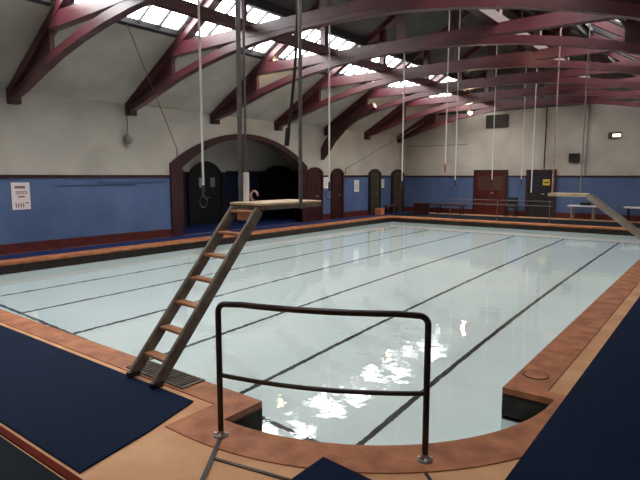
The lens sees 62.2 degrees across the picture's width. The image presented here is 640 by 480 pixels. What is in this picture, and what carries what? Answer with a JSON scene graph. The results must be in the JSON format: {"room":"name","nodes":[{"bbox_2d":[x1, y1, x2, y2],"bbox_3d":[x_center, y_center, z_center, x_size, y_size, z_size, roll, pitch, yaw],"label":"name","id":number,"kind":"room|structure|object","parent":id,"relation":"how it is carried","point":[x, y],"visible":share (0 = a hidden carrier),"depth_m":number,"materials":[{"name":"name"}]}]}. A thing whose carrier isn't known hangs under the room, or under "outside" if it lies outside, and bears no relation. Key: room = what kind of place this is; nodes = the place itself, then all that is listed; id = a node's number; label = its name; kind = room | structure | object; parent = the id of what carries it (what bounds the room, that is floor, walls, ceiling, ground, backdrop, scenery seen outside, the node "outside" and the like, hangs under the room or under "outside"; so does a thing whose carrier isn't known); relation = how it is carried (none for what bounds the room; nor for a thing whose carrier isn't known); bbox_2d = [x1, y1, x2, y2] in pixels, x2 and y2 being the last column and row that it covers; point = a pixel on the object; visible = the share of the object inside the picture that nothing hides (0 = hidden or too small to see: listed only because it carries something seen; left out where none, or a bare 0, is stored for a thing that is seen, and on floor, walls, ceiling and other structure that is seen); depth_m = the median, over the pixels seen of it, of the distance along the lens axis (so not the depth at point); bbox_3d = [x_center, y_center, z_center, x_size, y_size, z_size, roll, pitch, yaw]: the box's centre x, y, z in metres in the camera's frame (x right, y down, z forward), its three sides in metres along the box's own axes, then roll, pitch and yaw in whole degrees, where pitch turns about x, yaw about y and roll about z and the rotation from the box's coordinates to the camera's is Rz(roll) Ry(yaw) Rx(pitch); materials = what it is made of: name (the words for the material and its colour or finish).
{"room":"indoor swimming pool","nodes":[
{"label":"indoor swimming pool","id":0,"kind":"room"},
{"bbox_2d":[0,89,406,244],"bbox_3d":[-3.605,-2.169,16.966,0.300,3.840,26.000,5,9,37],"label":"wall","id":1,"kind":"structure","parent":0,"point":[45,134],"depth_m":14.13,"materials":[{"name":"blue paint"}]},
{"bbox_2d":[10,182,30,209],"bbox_3d":[-6.985,-1.026,12.378,0.023,0.630,0.410,5,9,37],"label":"wall sign","id":2,"kind":"object","parent":1,"relation":"attached to","point":[20,192],"visible":1,"depth_m":12.37,"materials":[{"name":"white paper"}]},
{"bbox_2d":[6,0,159,104],"bbox_3d":[-1.703,-4.754,7.798,13.400,4.330,0.240,5,9,37],"label":"roof truss","id":3,"kind":"object","parent":1,"relation":"attached to","point":[42,56],"visible":1,"depth_m":10.34,"materials":[{"name":"red paint"}]},
{"bbox_2d":[0,175,169,177],"bbox_3d":[-7.900,-1.335,11.137,0.045,0.080,11.430,5,9,37],"label":"trim","id":4,"kind":"structure","parent":1,"relation":"attached to","point":[1,176],"depth_m":13.55,"materials":[{"name":"red paint"}]},
{"bbox_2d":[0,229,171,254],"bbox_3d":[-7.902,0.323,11.338,0.040,0.240,11.430,5,9,37],"label":"baseboard","id":5,"kind":"structure","parent":1,"relation":"attached to","point":[5,249],"depth_m":13.59,"materials":[{"name":"red paint"}]},
{"bbox_2d":[58,184,136,185],"bbox_3d":[-5.782,-1.446,13.911,0.030,0.035,2.200,5,9,37],"label":"wall rail","id":6,"kind":"object","parent":1,"relation":"attached to","point":[128,184],"visible":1,"depth_m":13.48,"materials":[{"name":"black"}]},
{"bbox_2d":[96,181,160,182],"bbox_3d":[-5.205,-1.601,14.652,0.030,0.035,2.100,5,9,37],"label":"wall rail","id":7,"kind":"object","parent":1,"relation":"attached to","point":[159,181],"visible":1,"depth_m":14.31,"materials":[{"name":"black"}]},
{"bbox_2d":[169,134,307,236],"bbox_3d":[-2.594,-2.011,18.285,0.400,3.210,6.420,5,9,37],"label":"trim","id":8,"kind":"structure","parent":1,"relation":"attached to","point":[175,166],"depth_m":16.32,"materials":[{"name":"red paint"}]},
{"bbox_2d":[308,167,322,221],"bbox_3d":[-0.193,-1.825,21.163,0.112,2.150,1.000,5,9,37],"label":"door","id":9,"kind":"structure","parent":1,"relation":"in","point":[315,174],"depth_m":21.18,"materials":[{"name":"red paint"}]},
{"bbox_2d":[324,177,327,187],"bbox_3d":[0.257,-2.356,21.767,0.018,0.460,0.340,5,9,37],"label":"notice","id":10,"kind":"object","parent":1,"relation":"attached to","point":[325,178],"visible":0.62,"depth_m":21.74,"materials":[{"name":"white paper"}]},
{"bbox_2d":[331,168,343,218],"bbox_3d":[0.748,-1.958,22.387,0.112,2.120,0.840,5,9,37],"label":"door","id":11,"kind":"structure","parent":1,"relation":"in","point":[337,175],"depth_m":22.38,"materials":[{"name":"red paint"}]},
{"bbox_2d":[321,103,376,159],"bbox_3d":[1.082,-4.159,20.597,2.520,2.080,0.220,5,9,37],"label":"knee brace","id":12,"kind":"object","parent":1,"relation":"attached to","point":[345,123],"visible":0.94,"depth_m":20.59,"materials":[{"name":"red paint"}]},
{"bbox_2d":[354,180,358,191],"bbox_3d":[1.629,-2.403,23.570,0.018,0.520,0.380,5,9,37],"label":"notice","id":13,"kind":"object","parent":1,"relation":"attached to","point":[356,182],"visible":1,"depth_m":23.55,"materials":[{"name":"white paper"}]},
{"bbox_2d":[323,206,405,219],"bbox_3d":[1.941,-1.221,24.125,0.040,0.240,8.150,5,9,37],"label":"baseboard","id":14,"kind":"structure","parent":1,"relation":"attached to","point":[364,212],"depth_m":23.57,"materials":[{"name":"red paint"}]},
{"bbox_2d":[323,175,406,176],"bbox_3d":[1.943,-2.879,23.923,0.045,0.080,8.150,5,9,37],"label":"trim","id":15,"kind":"structure","parent":1,"relation":"attached to","point":[323,175],"depth_m":23.68,"materials":[{"name":"red paint"}]},
{"bbox_2d":[368,169,380,214],"bbox_3d":[2.570,-2.248,24.753,0.112,2.130,1.000,5,9,37],"label":"door","id":16,"kind":"structure","parent":1,"relation":"in","point":[374,179],"depth_m":24.69,"materials":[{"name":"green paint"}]},
{"bbox_2d":[125,0,639,115],"bbox_3d":[0.110,-5.038,10.153,13.400,4.330,0.240,5,9,37],"label":"roof truss","id":17,"kind":"object","parent":1,"relation":"attached to","point":[163,76],"visible":0.97,"depth_m":10.38,"materials":[{"name":"red paint"}]},
{"bbox_2d":[345,124,421,173],"bbox_3d":[3.000,-4.202,23.992,4.721,2.391,0.028,-5,8,-35],"label":"cord","id":18,"kind":"object","parent":1,"relation":"attached to","point":[421,124],"visible":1,"depth_m":23.78,"materials":[{"name":"grey paint"}]},
{"bbox_2d":[390,169,403,212],"bbox_3d":[3.876,-2.453,26.449,0.112,2.130,1.200,5,9,37],"label":"door","id":19,"kind":"structure","parent":1,"relation":"in","point":[396,198],"depth_m":26.40,"materials":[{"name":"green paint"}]},
{"bbox_2d":[210,0,639,124],"bbox_3d":[1.922,-5.323,12.507,13.400,4.330,0.240,5,9,37],"label":"roof truss","id":20,"kind":"object","parent":1,"relation":"attached to","point":[497,34],"visible":0.92,"depth_m":12.06,"materials":[{"name":"red paint"}]},
{"bbox_2d":[274,10,639,130],"bbox_3d":[3.735,-5.607,14.862,13.400,4.330,0.240,5,9,37],"label":"roof truss","id":21,"kind":"object","parent":1,"relation":"attached to","point":[311,100],"visible":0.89,"depth_m":14.89,"materials":[{"name":"red paint"}]},
{"bbox_2d":[324,10,639,135],"bbox_3d":[5.548,-5.891,17.216,13.400,4.330,0.240,5,9,37],"label":"roof truss","id":22,"kind":"object","parent":1,"relation":"attached to","point":[566,76],"visible":0.64,"depth_m":17.35,"materials":[{"name":"red paint"}]},
{"bbox_2d":[364,12,639,139],"bbox_3d":[7.360,-6.176,19.571,13.400,4.330,0.240,5,9,37],"label":"roof truss","id":23,"kind":"object","parent":1,"relation":"attached to","point":[394,118],"visible":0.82,"depth_m":20.21,"materials":[{"name":"red paint"}]},
{"bbox_2d":[397,30,639,142],"bbox_3d":[9.173,-6.460,21.925,13.400,4.330,0.240,5,9,37],"label":"roof truss","id":24,"kind":"object","parent":1,"relation":"attached to","point":[428,122],"visible":0.68,"depth_m":22.69,"materials":[{"name":"red paint"}]},
{"bbox_2d":[182,139,294,225],"bbox_3d":[-3.548,-2.543,21.060,0.200,3.600,11.400,5,9,37],"label":"wall","id":25,"kind":"structure","parent":0,"point":[224,155],"depth_m":21.05,"materials":[{"name":"paint"}]},
{"bbox_2d":[187,161,223,225],"bbox_3d":[-4.274,-1.778,19.937,0.112,2.350,1.700,5,9,37],"label":"door","id":26,"kind":"structure","parent":25,"relation":"in","point":[213,177],"depth_m":19.92,"materials":[{"name":"black paint"}]},
{"bbox_2d":[226,171,294,172],"bbox_3d":[-1.897,-2.939,23.006,0.040,0.080,5.850,5,9,37],"label":"trim","id":27,"kind":"structure","parent":25,"relation":"attached to","point":[226,171],"depth_m":21.69,"materials":[{"name":"red paint"}]},
{"bbox_2d":[259,166,294,218],"bbox_3d":[-1.784,-2.119,23.177,0.112,2.250,2.400,5,9,37],"label":"door","id":28,"kind":"structure","parent":25,"relation":"in","point":[276,182],"depth_m":23.06,"materials":[{"name":"black"}]},
{"bbox_2d":[0,0,632,135],"bbox_3d":[1.837,-4.644,12.477,13.400,2.350,26.000,5,9,37],"label":"ceiling","id":29,"kind":"structure","parent":0,"point":[108,67],"depth_m":13.21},
{"bbox_2d":[26,0,52,6],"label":"window","id":30,"kind":"structure","parent":29,"relation":"attached to","point":[43,2],"depth_m":10.21,"materials":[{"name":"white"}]},
{"bbox_2d":[123,103,132,143],"bbox_3d":[-5.181,-3.128,14.259,0.234,1.091,0.260,5,9,37],"label":"round speaker","id":31,"kind":"object","parent":29,"relation":"hanging from","point":[127,139],"visible":1,"depth_m":14.23},
{"bbox_2d":[73,0,202,37],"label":"window","id":32,"kind":"structure","parent":29,"relation":"attached to","point":[150,18],"depth_m":12.02,"materials":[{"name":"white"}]},
{"bbox_2d":[126,24,177,156],"bbox_3d":[-4.244,-3.578,13.708,0.024,2.817,3.866,0,7,0],"label":"cord","id":33,"kind":"object","parent":32,"relation":"hanging from","point":[126,24],"visible":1,"depth_m":13.22,"materials":[{"name":"black fabric"}]},
{"bbox_2d":[193,0,279,58],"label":"window","id":34,"kind":"structure","parent":29,"relation":"attached to","point":[254,15],"depth_m":13.35,"materials":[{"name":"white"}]},
{"bbox_2d":[277,29,356,74],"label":"window","id":35,"kind":"structure","parent":29,"relation":"attached to","point":[312,35],"depth_m":15.75,"materials":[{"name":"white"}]},
{"bbox_2d":[336,56,402,84],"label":"window","id":36,"kind":"structure","parent":29,"relation":"attached to","point":[350,69],"depth_m":18.35,"materials":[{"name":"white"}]},
{"bbox_2d":[382,64,436,95],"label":"window","id":37,"kind":"structure","parent":29,"relation":"attached to","point":[407,83],"depth_m":20.90,"materials":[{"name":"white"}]},
{"bbox_2d":[430,76,457,103],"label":"window","id":38,"kind":"structure","parent":29,"relation":"attached to","point":[445,78],"depth_m":22.77,"materials":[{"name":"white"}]},
{"bbox_2d":[543,105,547,168],"bbox_3d":[9.698,-4.512,22.770,0.052,2.900,0.052,-4,8,-30],"label":"cable","id":39,"kind":"object","parent":29,"relation":"hanging from","point":[547,105],"visible":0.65,"depth_m":22.75,"materials":[{"name":"white fabric"}]},
{"bbox_2d":[548,23,590,196],"bbox_3d":[5.421,-3.165,11.291,0.760,4.458,0.400,5,9,37],"label":"platform","id":40,"kind":"object","parent":29,"relation":"hanging from","point":[580,194],"visible":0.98,"depth_m":11.37,"materials":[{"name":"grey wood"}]},
{"bbox_2d":[584,24,618,37],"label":"window","id":41,"kind":"structure","parent":29,"relation":"attached to","point":[593,28],"depth_m":14.72,"materials":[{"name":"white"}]},
{"bbox_2d":[609,19,625,27],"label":"window","id":42,"kind":"structure","parent":29,"relation":"attached to","point":[621,22],"depth_m":11.98,"materials":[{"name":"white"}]},
{"bbox_2d":[617,52,635,59],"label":"window","id":43,"kind":"structure","parent":29,"relation":"attached to","point":[621,53],"depth_m":17.27,"materials":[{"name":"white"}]},
{"bbox_2d":[0,212,639,479],"bbox_3d":[0.765,0.286,13.898,16.100,0.300,26.000,5,9,37],"label":"floor","id":44,"kind":"structure","parent":0,"point":[163,453],"depth_m":3.44,"materials":[{"name":"beige stone"}]},
{"bbox_2d":[0,436,63,479],"bbox_3d":[-6.380,1.201,5.006,10.100,0.013,2.920,5,9,37],"label":"floor mat","id":45,"kind":"object","parent":44,"relation":"on","point":[15,464],"visible":1,"depth_m":3.27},
{"bbox_2d":[0,425,82,479],"bbox_3d":[-5.455,1.060,6.184,10.170,0.012,0.050,5,9,37],"label":"trim","id":46,"kind":"structure","parent":44,"relation":"on","point":[8,435],"depth_m":3.42,"materials":[{"name":"red wood"}]},
{"bbox_2d":[0,325,192,473],"bbox_3d":[-5.122,0.999,6.682,10.050,0.013,1.090,5,9,37],"label":"floor mat","id":47,"kind":"object","parent":44,"relation":"on","point":[80,411],"visible":1,"depth_m":4.19,"materials":[{"name":"blue rubber"}]},
{"bbox_2d":[126,206,262,389],"bbox_3d":[-1.145,0.453,4.980,0.440,1.477,1.283,6,9,41],"label":"ladder","id":48,"kind":"object","parent":47,"relation":"on","point":[148,351],"visible":1,"depth_m":4.92,"materials":[{"name":"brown wood"}]},
{"bbox_2d":[0,309,261,437],"bbox_3d":[-4.428,1.018,6.803,9.410,0.068,0.740,5,9,37],"label":"trim","id":49,"kind":"structure","parent":44,"relation":"on","point":[236,405],"depth_m":4.55,"materials":[{"name":"wood"}]},
{"bbox_2d":[126,360,204,388],"bbox_3d":[-1.420,1.216,4.828,0.840,0.012,0.240,5,9,37],"label":"drain grate","id":50,"kind":"object","parent":49,"relation":"on","point":[182,380],"visible":0.77,"depth_m":4.75,"materials":[{"name":"grey metal"}]},
{"bbox_2d":[0,215,391,265],"bbox_3d":[-2.252,-0.208,16.953,0.450,0.068,18.150,5,9,37],"label":"trim","id":51,"kind":"structure","parent":44,"relation":"on","point":[24,260],"depth_m":13.77,"materials":[{"name":"ceramic"}]},
{"bbox_2d":[0,211,412,259],"bbox_3d":[-1.712,-0.444,18.632,0.650,0.013,21.000,5,9,37],"label":"floor mat","id":52,"kind":"object","parent":44,"relation":"on","point":[56,251],"visible":0.82,"depth_m":14.78,"materials":[{"name":"brown tile"}]},
{"bbox_2d":[375,208,384,214],"bbox_3d":[2.773,-1.328,24.644,0.350,0.300,0.350,5,9,37],"label":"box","id":53,"kind":"object","parent":52,"relation":"on","point":[378,211],"visible":1,"depth_m":24.53,"materials":[{"name":"brown plastic"}]},
{"bbox_2d":[383,205,398,213],"bbox_3d":[3.411,-1.478,25.467,0.350,0.400,0.900,5,9,37],"label":"bench","id":54,"kind":"object","parent":52,"relation":"on","point":[389,206],"visible":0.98,"depth_m":25.27,"materials":[{"name":"black paint"}]},
{"bbox_2d":[200,438,221,479],"bbox_3d":[-0.693,1.400,3.345,0.030,0.006,0.630,0,7,1],"label":"trim","id":55,"kind":"structure","parent":44,"relation":"on","point":[213,454],"depth_m":3.35,"materials":[{"name":"black paint"}]},
{"bbox_2d":[214,457,289,479],"bbox_3d":[-0.433,1.414,3.274,0.561,0.012,0.022,3,8,26],"label":"trim","id":56,"kind":"structure","parent":44,"relation":"on","point":[215,458],"depth_m":3.26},
{"bbox_2d":[0,218,633,429],"bbox_3d":[1.979,0.982,13.326,10.820,1.455,18.160,5,9,37],"label":"basin","id":57,"kind":"object","parent":44,"relation":"in","point":[525,409],"visible":0.02,"depth_m":13.75,"materials":[{"name":"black tile"}]},
{"bbox_2d":[0,222,639,444],"bbox_3d":[1.979,0.434,13.260,10.820,0.001,18.160,5,9,37],"label":"pool water","id":58,"kind":"object","parent":57,"relation":"in","point":[493,299],"visible":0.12,"depth_m":7.90,"materials":[{"name":"white liquid"}]},
{"bbox_2d":[290,457,371,479],"bbox_3d":[0.413,1.549,2.125,2.180,0.013,1.560,5,9,37],"label":"floor mat","id":59,"kind":"object","parent":44,"relation":"on","point":[324,468],"visible":1,"depth_m":3.21,"materials":[{"name":"blue rubber"}]},
{"bbox_2d":[188,382,566,473],"bbox_3d":[0.710,1.381,3.793,3.178,0.068,1.106,-2,7,-17],"label":"trim","id":60,"kind":"structure","parent":44,"relation":"on","point":[508,444],"depth_m":3.51,"materials":[{"name":"wood"}]},
{"bbox_2d":[213,301,432,463],"bbox_3d":[-0.018,0.901,3.442,1.496,0.970,0.162,2,7,13],"label":"handrail","id":61,"kind":"object","parent":60,"relation":"on","point":[424,458],"visible":1,"depth_m":3.34,"materials":[{"name":"black metal"}]},
{"bbox_2d":[424,472,431,479],"bbox_3d":[0.661,1.432,3.125,0.018,0.012,0.205,-1,7,-10],"label":"trim","id":62,"kind":"structure","parent":44,"relation":"on","point":[425,473],"depth_m":3.19,"materials":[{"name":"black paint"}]},
{"bbox_2d":[429,204,466,214],"bbox_3d":[5.773,-1.513,25.672,2.600,0.450,0.400,5,9,37],"label":"bench","id":63,"kind":"object","parent":44,"relation":"on","point":[429,204],"visible":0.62,"depth_m":25.29,"materials":[{"name":"red paint"}]},
{"bbox_2d":[505,197,517,216],"bbox_3d":[8.514,-1.461,23.569,0.440,0.850,0.440,5,9,37],"label":"chair","id":64,"kind":"object","parent":44,"relation":"on","point":[512,204],"visible":0.94,"depth_m":23.63,"materials":[{"name":"black paint"}]},
{"bbox_2d":[392,213,639,227],"bbox_3d":[8.308,-0.831,21.838,11.250,0.013,2.100,5,9,37],"label":"floor mat","id":65,"kind":"object","parent":44,"relation":"on","point":[471,217],"visible":1,"depth_m":21.92,"materials":[{"name":"brown tile"}]},
{"bbox_2d":[413,202,429,214],"bbox_3d":[4.745,-1.475,24.820,0.640,0.550,0.440,5,9,37],"label":"crate","id":66,"kind":"object","parent":65,"relation":"on","point":[420,208],"visible":0.99,"depth_m":24.66,"materials":[{"name":"red paint"}]},
{"bbox_2d":[448,198,552,222],"bbox_3d":[7.134,-1.206,21.366,4.200,0.848,0.028,5,9,37],"label":"rail","id":67,"kind":"object","parent":65,"relation":"on","point":[549,206],"visible":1,"depth_m":21.20,"materials":[{"name":"grey metal"}]},
{"bbox_2d":[392,216,639,230],"bbox_3d":[7.447,-0.658,20.684,10.400,0.068,0.400,5,9,37],"label":"trim","id":68,"kind":"structure","parent":44,"relation":"on","point":[402,217],"depth_m":20.40,"materials":[{"name":"wood"}]},
{"bbox_2d":[505,296,639,479],"bbox_3d":[6.504,0.693,9.212,1.170,0.013,17.700,5,9,37],"label":"floor mat","id":69,"kind":"object","parent":44,"relation":"on","point":[593,433],"visible":1,"depth_m":3.84,"materials":[{"name":"blue rubber"}]},
{"bbox_2d":[586,194,639,238],"bbox_3d":[6.440,-0.213,10.864,1.796,1.399,0.410,5,9,37],"label":"ladder","id":70,"kind":"object","parent":69,"relation":"on","point":[601,205],"visible":1,"depth_m":10.97,"materials":[{"name":"brown wood"}]},
{"bbox_2d":[509,259,639,390],"bbox_3d":[6.806,0.501,11.080,0.330,0.068,16.550,5,9,37],"label":"trim","id":71,"kind":"structure","parent":44,"relation":"on","point":[559,354],"depth_m":5.96,"materials":[{"name":"wood"}]},
{"bbox_2d":[523,370,548,379],"bbox_3d":[1.958,1.223,4.802,0.222,0.012,0.222,5,9,37],"label":"access cover","id":72,"kind":"object","parent":71,"relation":"on","point":[533,374],"visible":1,"depth_m":4.80,"materials":[{"name":"brown wood"}]},
{"bbox_2d":[568,205,596,220],"bbox_3d":[10.848,-1.130,21.875,1.100,0.600,0.500,5,9,37],"label":"table","id":73,"kind":"object","parent":44,"relation":"on","point":[573,206],"visible":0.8,"depth_m":21.77,"materials":[{"name":"white paint"}]},
{"bbox_2d":[580,202,591,205],"bbox_3d":[10.928,-1.481,21.771,0.400,0.120,0.300,5,9,37],"label":"cushion","id":74,"kind":"object","parent":73,"relation":"on","point":[581,203],"visible":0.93,"depth_m":21.67,"materials":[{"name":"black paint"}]},
{"bbox_2d":[624,206,639,220],"bbox_3d":[12.328,-0.987,20.690,0.800,0.600,0.500,5,9,37],"label":"table","id":75,"kind":"object","parent":44,"relation":"on","point":[627,207],"visible":0.91,"depth_m":20.66,"materials":[{"name":"white paint"}]},
{"bbox_2d":[266,0,581,78],"bbox_3d":[1.837,-6.640,12.236,5.900,1.870,26.000,5,9,37],"label":"ceiling","id":76,"kind":"structure","parent":0,"point":[432,22],"depth_m":17.24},
{"bbox_2d":[284,0,297,145],"bbox_3d":[-0.295,-3.061,5.617,0.204,4.077,0.060,-1,7,-10],"label":"strap","id":77,"kind":"object","parent":76,"relation":"hanging from","point":[287,130],"visible":0.96,"depth_m":5.76,"materials":[{"name":"black fabric"}]},
{"bbox_2d":[444,10,449,172],"bbox_3d":[3.011,-4.273,12.443,0.057,5.342,0.060,5,9,37],"label":"rope","id":78,"kind":"object","parent":76,"relation":"hanging from","point":[445,163],"visible":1,"depth_m":12.56,"materials":[{"name":"beige fabric"}]},
{"bbox_2d":[468,71,472,114],"bbox_3d":[6.162,-6.201,21.638,0.220,2.135,0.220,5,9,37],"label":"ceiling lamp","id":79,"kind":"object","parent":76,"relation":"hanging from","point":[470,111],"visible":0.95,"depth_m":21.70,"materials":[{"name":"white glass"}]},
{"bbox_2d":[531,68,537,191],"bbox_3d":[7.819,-4.829,19.260,0.040,6.170,0.040,5,9,37],"label":"rope","id":80,"kind":"object","parent":76,"relation":"hanging from","point":[536,68],"visible":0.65,"depth_m":19.37,"materials":[{"name":"beige fabric"}]},
{"bbox_2d":[405,101,639,215],"bbox_3d":[9.822,-4.919,22.968,14.000,7.860,0.300,5,9,37],"label":"wall","id":81,"kind":"structure","parent":0,"point":[606,156],"depth_m":23.04,"materials":[{"name":"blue paint"}]},
{"bbox_2d":[407,144,466,146],"bbox_3d":[5.696,-4.628,25.983,3.150,0.040,0.030,5,9,37],"label":"trim","id":82,"kind":"structure","parent":81,"relation":"attached to","point":[454,144],"depth_m":25.97,"materials":[{"name":"grey"}]},
{"bbox_2d":[472,170,507,215],"bbox_3d":[7.861,-2.198,24.544,1.580,2.080,0.114,5,9,37],"label":"door","id":83,"kind":"structure","parent":81,"relation":"in","point":[482,178],"depth_m":24.54,"materials":[{"name":"red paint"}]},
{"bbox_2d":[486,114,508,128],"bbox_3d":[8.034,-5.380,24.039,1.000,0.580,0.095,5,9,37],"label":"air vent","id":84,"kind":"object","parent":81,"relation":"in","point":[501,121],"visible":1,"depth_m":23.98,"materials":[{"name":"black metal"}]},
{"bbox_2d":[406,207,639,221],"bbox_3d":[9.741,-1.120,23.286,13.360,0.240,0.040,5,9,37],"label":"baseboard","id":85,"kind":"structure","parent":81,"relation":"attached to","point":[636,218],"depth_m":22.82,"materials":[{"name":"red paint"}]},
{"bbox_2d":[406,175,639,176],"bbox_3d":[9.739,-2.772,23.085,13.360,0.070,0.045,5,9,37],"label":"trim","id":86,"kind":"structure","parent":81,"relation":"attached to","point":[626,175],"depth_m":22.60,"materials":[{"name":"red paint"}]},
{"bbox_2d":[524,169,556,217],"bbox_3d":[9.637,-2.035,23.196,1.250,2.080,0.114,5,9,37],"label":"door","id":87,"kind":"structure","parent":81,"relation":"in","point":[539,192],"depth_m":23.21,"materials":[{"name":"black paint"}]},
{"bbox_2d":[543,179,549,184],"bbox_3d":[9.816,-2.502,22.977,0.290,0.260,0.020,5,9,37],"label":"door sign","id":88,"kind":"object","parent":87,"relation":"attached to","point":[545,181],"visible":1,"depth_m":22.96,"materials":[{"name":"yellow plastic"}]},
{"bbox_2d":[568,153,579,161],"bbox_3d":[10.645,-3.445,22.190,0.400,0.360,0.208,5,9,37],"label":"wall speaker","id":89,"kind":"object","parent":81,"relation":"attached to","point":[573,157],"visible":1,"depth_m":22.10,"materials":[{"name":"black paint"}]},
{"bbox_2d":[569,154,577,160],"bbox_3d":[10.585,-3.436,22.112,0.320,0.280,0.010,5,9,37],"label":"grille","id":90,"kind":"object","parent":89,"relation":"attached to","point":[572,157],"depth_m":22.11,"materials":[{"name":"black metal"}]},
{"bbox_2d":[584,105,589,174],"bbox_3d":[11.042,-4.123,21.884,0.067,2.860,0.070,5,9,37],"label":"pipe","id":91,"kind":"object","parent":81,"relation":"attached to","point":[589,105],"visible":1,"depth_m":21.86,"materials":[{"name":"grey metal"}]},
{"bbox_2d":[608,132,621,137],"bbox_3d":[11.826,-4.208,21.249,0.480,0.220,0.135,5,9,37],"label":"emergency light","id":92,"kind":"object","parent":81,"relation":"attached to","point":[610,134],"visible":1,"depth_m":21.20,"materials":[{"name":"white plastic"}]},
{"bbox_2d":[437,46,639,115],"bbox_3d":[9.719,-7.196,22.556,10.133,3.040,0.039,5,9,37],"label":"wall","id":93,"kind":"structure","parent":0,"point":[507,71],"depth_m":22.88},
{"bbox_3d":[-3.515,-4.470,5.444,13.400,4.330,0.240,5,9,37],"label":"roof truss","id":94,"kind":"object","parent":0,"visible":0},
{"bbox_2d":[151,0,495,103],"bbox_3d":[0.026,-4.959,13.834,0.200,0.210,25.960,5,9,37],"label":"purlin","id":95,"kind":"object","parent":94,"relation":"on","point":[183,7],"visible":0.67,"depth_m":11.44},
{"bbox_2d":[232,0,482,88],"bbox_3d":[-0.411,-5.820,14.066,0.120,0.220,25.960,5,9,37],"label":"purlin","id":96,"kind":"object","parent":94,"relation":"attached to","point":[263,5],"visible":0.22,"depth_m":15.20,"materials":[{"name":"black wood"}]},
{"bbox_2d":[502,9,545,34],"bbox_3d":[1.837,-7.230,12.165,0.200,0.240,25.960,5,9,37],"label":"ridge beam","id":97,"kind":"structure","parent":94,"relation":"attached to","point":[515,13],"depth_m":18.62,"materials":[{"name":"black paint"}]},
{"bbox_2d":[197,0,207,207],"bbox_3d":[-1.794,-3.537,7.825,0.188,6.134,0.040,5,9,37],"label":"rope","id":98,"kind":"object","parent":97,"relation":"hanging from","point":[198,1],"visible":1,"depth_m":7.99,"materials":[{"name":"beige fabric"}]},
{"bbox_2d":[325,25,332,198],"bbox_3d":[0.186,-3.867,10.394,0.188,6.134,0.040,5,9,37],"label":"ring","id":99,"kind":"object","parent":97,"relation":"hanging from","point":[329,25],"visible":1,"depth_m":10.59,"materials":[{"name":"white fabric"}]},
{"bbox_2d":[399,53,404,194],"bbox_3d":[2.032,-4.157,12.792,0.188,6.134,0.040,5,9,37],"label":"ring","id":100,"kind":"object","parent":97,"relation":"hanging from","point":[404,53],"visible":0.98,"depth_m":12.95,"materials":[{"name":"white fabric"}]},
{"bbox_2d":[452,10,460,191],"bbox_3d":[3.993,-4.464,15.340,0.188,6.134,0.040,5,9,37],"label":"ring","id":101,"kind":"object","parent":97,"relation":"hanging from","point":[460,10],"visible":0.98,"depth_m":15.44,"materials":[{"name":"white fabric"}]},
{"bbox_2d":[489,45,497,189],"bbox_3d":[5.875,-4.759,17.785,0.188,6.134,0.040,5,9,37],"label":"ring","id":102,"kind":"object","parent":97,"relation":"hanging from","point":[497,45],"visible":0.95,"depth_m":17.90,"materials":[{"name":"white fabric"}]},
{"bbox_2d":[518,32,527,187],"bbox_3d":[7.849,-5.069,20.349,0.188,6.134,0.040,5,9,37],"label":"ring","id":103,"kind":"object","parent":97,"relation":"hanging from","point":[527,32],"visible":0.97,"depth_m":20.47,"materials":[{"name":"white fabric"}]},
{"bbox_2d":[466,9,607,90],"bbox_3d":[3.649,-4.627,11.085,0.200,0.210,25.960,5,9,37],"label":"purlin","id":104,"kind":"object","parent":94,"relation":"on","point":[490,16],"visible":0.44,"depth_m":10.95,"materials":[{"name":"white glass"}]},
{"bbox_2d":[230,0,320,220],"bbox_3d":[-0.460,-2.031,5.601,0.664,3.610,0.965,5,9,37],"label":"platform","id":105,"kind":"object","parent":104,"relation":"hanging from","point":[244,203],"visible":0.94,"depth_m":5.55,"materials":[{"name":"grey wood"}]},
{"bbox_2d":[571,24,623,73],"bbox_3d":[4.086,-5.408,10.654,0.120,0.220,25.960,5,9,37],"label":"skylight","id":106,"kind":"object","parent":94,"relation":"attached to","point":[582,29],"visible":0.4,"depth_m":15.13,"materials":[{"name":"black"}]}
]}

